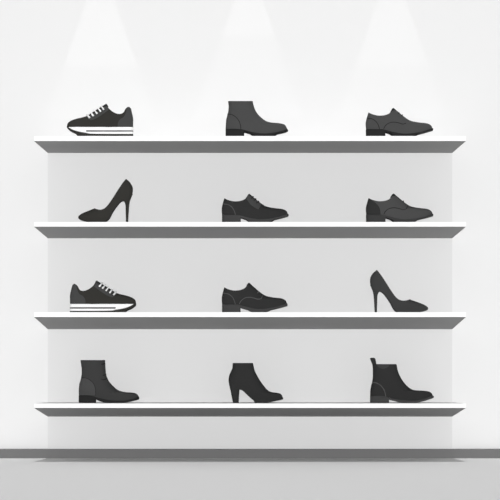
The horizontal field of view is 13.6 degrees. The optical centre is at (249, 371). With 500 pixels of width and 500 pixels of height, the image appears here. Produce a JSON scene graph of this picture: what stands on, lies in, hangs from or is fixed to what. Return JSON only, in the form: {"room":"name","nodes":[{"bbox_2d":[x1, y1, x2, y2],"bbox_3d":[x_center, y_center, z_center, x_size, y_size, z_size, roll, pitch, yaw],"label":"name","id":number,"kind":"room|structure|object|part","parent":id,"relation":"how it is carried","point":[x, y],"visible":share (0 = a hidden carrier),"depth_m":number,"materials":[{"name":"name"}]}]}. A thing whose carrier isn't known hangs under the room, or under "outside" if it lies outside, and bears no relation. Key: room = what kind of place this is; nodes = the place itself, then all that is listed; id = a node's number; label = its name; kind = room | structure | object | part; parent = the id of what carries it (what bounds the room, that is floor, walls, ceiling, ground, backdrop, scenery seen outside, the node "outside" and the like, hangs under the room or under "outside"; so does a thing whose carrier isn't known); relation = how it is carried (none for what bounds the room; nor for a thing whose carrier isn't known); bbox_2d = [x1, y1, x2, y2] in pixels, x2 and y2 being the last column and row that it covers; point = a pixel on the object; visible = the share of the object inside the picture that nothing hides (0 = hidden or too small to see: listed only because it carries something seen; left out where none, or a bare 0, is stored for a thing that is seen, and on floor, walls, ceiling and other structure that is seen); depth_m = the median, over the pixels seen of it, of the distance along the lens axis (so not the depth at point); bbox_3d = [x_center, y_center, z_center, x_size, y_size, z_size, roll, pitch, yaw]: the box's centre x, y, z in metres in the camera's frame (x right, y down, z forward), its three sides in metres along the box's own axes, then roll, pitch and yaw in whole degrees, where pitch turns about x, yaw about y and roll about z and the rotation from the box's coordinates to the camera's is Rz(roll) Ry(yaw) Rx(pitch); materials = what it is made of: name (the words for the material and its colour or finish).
{"room":"shoe store","nodes":[
{"label":"shoe store","id":0,"kind":"room"},
{"bbox_2d":[70,284,84,303],"bbox_3d":[-0.745,-0.336,9.075,0.068,0.088,0.064,0,0,0],"label":"counter","id":1,"kind":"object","parent":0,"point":[75,298],"depth_m":9.05,"materials":[{"name":"grey leather"}]},
{"bbox_2d":[79,378,94,394],"bbox_3d":[-0.713,0.064,9.190,0.074,0.076,0.080,0,0,0],"label":"counter","id":2,"kind":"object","parent":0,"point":[86,387],"depth_m":9.16,"materials":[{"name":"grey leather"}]},
{"bbox_2d":[118,107,132,126],"bbox_3d":[-0.538,-1.099,9.053,0.065,0.089,0.064,0,0,0],"label":"counter","id":3,"kind":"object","parent":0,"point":[127,121],"depth_m":9.03,"materials":[{"name":"grey leather"}]},
{"bbox_2d":[0,0,499,448],"bbox_3d":[0.000,-1.314,9.460,8.000,3.400,0.120,0,0,0],"label":"wall","id":4,"kind":"structure","parent":0,"point":[309,67],"depth_m":9.40,"materials":[{"name":"white paint"}]},
{"bbox_2d":[0,449,499,457],"bbox_3d":[0.000,0.365,9.385,8.000,0.042,0.030,0,0,0],"label":"baseboard","id":5,"kind":"structure","parent":4,"relation":"attached to","point":[4,453],"depth_m":9.37,"materials":[{"name":"grey"}]},
{"bbox_2d":[48,153,451,448],"bbox_3d":[0.000,-0.331,9.395,1.814,1.356,0.010,0,0,0],"label":"panel","id":6,"kind":"object","parent":4,"relation":"attached to","point":[161,274],"visible":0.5,"depth_m":9.39,"materials":[{"name":"white"}]},
{"bbox_2d":[34,312,465,328],"bbox_3d":[0.000,-0.225,9.195,1.858,0.065,0.390,0,0,0],"label":"wall shelf","id":7,"kind":"object","parent":6,"relation":"attached to","point":[50,320],"visible":1,"depth_m":9.11,"materials":[{"name":"white paint"}]},
{"bbox_2d":[70,281,135,311],"bbox_3d":[-0.637,-0.327,9.075,0.287,0.139,0.086,0,0,0],"label":"sneaker","id":8,"kind":"object","parent":7,"relation":"on","point":[99,298],"visible":0.99,"depth_m":9.04,"materials":[{"name":"grey leather"}]},
{"bbox_3d":[-0.626,-0.356,9.056,0.096,0.066,0.026,0,0,0],"label":"lace panel","id":9,"kind":"part","parent":8,"relation":"part of","materials":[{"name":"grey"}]},
{"bbox_2d":[222,283,287,311],"bbox_3d":[0.020,-0.322,9.075,0.285,0.129,0.080,0,0,0],"label":"shoe","id":10,"kind":"object","parent":7,"relation":"on","point":[249,298],"visible":0.96,"depth_m":9.05,"materials":[{"name":"grey leather"}]},
{"bbox_2d":[370,270,427,311],"bbox_3d":[0.646,-0.349,9.075,0.252,0.184,0.066,0,0,0],"label":"pump","id":11,"kind":"object","parent":7,"relation":"on","point":[378,284],"visible":0.98,"depth_m":9.05,"materials":[{"name":"grey leather"}]},
{"bbox_2d":[34,222,465,237],"bbox_3d":[0.000,-0.622,9.195,1.858,0.045,0.390,0,0,0],"label":"wall shelf","id":12,"kind":"object","parent":6,"relation":"attached to","point":[48,229],"visible":1,"depth_m":9.06,"materials":[{"name":"white paint"}]},
{"bbox_2d":[78,179,132,221],"bbox_3d":[-0.624,-0.739,9.050,0.236,0.187,0.066,0,0,0],"label":"pump","id":13,"kind":"object","parent":12,"relation":"on","point":[124,193],"visible":1,"depth_m":9.02,"materials":[{"name":"grey leather"}]},
{"bbox_3d":[0.000,-0.613,9.195,1.858,0.026,0.389,0,0,0],"label":"underside panel","id":14,"kind":"part","parent":12,"relation":"part of","materials":[{"name":"grey laminate"}]},
{"bbox_2d":[222,194,288,221],"bbox_3d":[0.022,-0.708,9.052,0.289,0.124,0.080,0,0,0],"label":"shoe","id":15,"kind":"object","parent":12,"relation":"on","point":[249,209],"visible":1,"depth_m":9.02,"materials":[{"name":"grey leather"}]},
{"bbox_3d":[0.015,-0.732,9.029,0.067,0.062,0.022,0,0,0],"label":"lace panel","id":16,"kind":"part","parent":15,"relation":"part of","materials":[{"name":"grey leather"}]},
{"bbox_2d":[366,194,432,221],"bbox_3d":[0.647,-0.708,9.052,0.291,0.125,0.080,0,0,0],"label":"shoe","id":17,"kind":"object","parent":12,"relation":"on","point":[394,209],"visible":1,"depth_m":9.02,"materials":[{"name":"grey leather"}]},
{"bbox_2d":[34,402,465,416],"bbox_3d":[0.000,0.168,9.195,1.858,0.065,0.390,0,0,0],"label":"wall shelf","id":18,"kind":"object","parent":6,"relation":"attached to","point":[50,409],"visible":1,"depth_m":9.11,"materials":[{"name":"white paint"}]},
{"bbox_2d":[79,360,138,402],"bbox_3d":[-0.619,0.041,9.190,0.265,0.187,0.082,0,0,0],"label":"boot","id":19,"kind":"object","parent":18,"relation":"on","point":[94,384],"visible":1,"depth_m":9.15,"materials":[{"name":"grey leather"}]},
{"bbox_3d":[0.000,0.177,9.195,1.858,0.047,0.389,0,0,0],"label":"underside panel","id":20,"kind":"part","parent":18,"relation":"part of","materials":[{"name":"grey laminate"}]},
{"bbox_2d":[229,363,282,402],"bbox_3d":[0.026,0.048,9.190,0.240,0.175,0.073,0,0,0],"label":"boot","id":21,"kind":"object","parent":18,"relation":"on","point":[243,376],"visible":1,"depth_m":9.16,"materials":[{"name":"grey leather"}]},
{"bbox_2d":[370,358,433,402],"bbox_3d":[0.667,0.036,9.190,0.279,0.198,0.082,0,0,0],"label":"boot","id":22,"kind":"object","parent":18,"relation":"on","point":[387,384],"visible":1,"depth_m":9.15,"materials":[{"name":"grey leather"}]},
{"bbox_2d":[34,136,465,152],"bbox_3d":[0.000,-0.999,9.195,1.858,0.032,0.390,0,0,0],"label":"wall shelf","id":23,"kind":"object","parent":6,"relation":"attached to","point":[50,144],"visible":1,"depth_m":9.11,"materials":[{"name":"white paint"}]},
{"bbox_2d":[67,104,132,135],"bbox_3d":[-0.649,-1.088,9.053,0.286,0.146,0.086,0,0,0],"label":"sneaker","id":24,"kind":"object","parent":23,"relation":"on","point":[101,122],"visible":0.98,"depth_m":9.02,"materials":[{"name":"grey leather"}]},
{"bbox_3d":[-0.658,-1.118,9.029,0.100,0.066,0.022,0,0,7],"label":"lace panel","id":25,"kind":"part","parent":24,"relation":"part of","materials":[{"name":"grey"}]},
{"bbox_2d":[226,101,287,135],"bbox_3d":[0.030,-1.093,9.050,0.270,0.156,0.082,0,0,0],"label":"boot","id":26,"kind":"object","parent":23,"relation":"on","point":[242,117],"visible":1,"depth_m":9.02,"materials":[{"name":"grey leather"}]},
{"bbox_2d":[366,108,432,135],"bbox_3d":[0.646,-1.078,9.050,0.291,0.125,0.080,0,0,0],"label":"shoe","id":27,"kind":"object","parent":23,"relation":"on","point":[394,123],"visible":1,"depth_m":9.02,"materials":[{"name":"grey leather"}]},
{"bbox_2d":[0,458,499,499],"bbox_3d":[0.000,0.436,3.460,8.000,0.100,12.120,0,0,0],"label":"floor","id":28,"kind":"structure","parent":0,"point":[20,478],"depth_m":7.63,"materials":[{"name":"white"}]}
]}

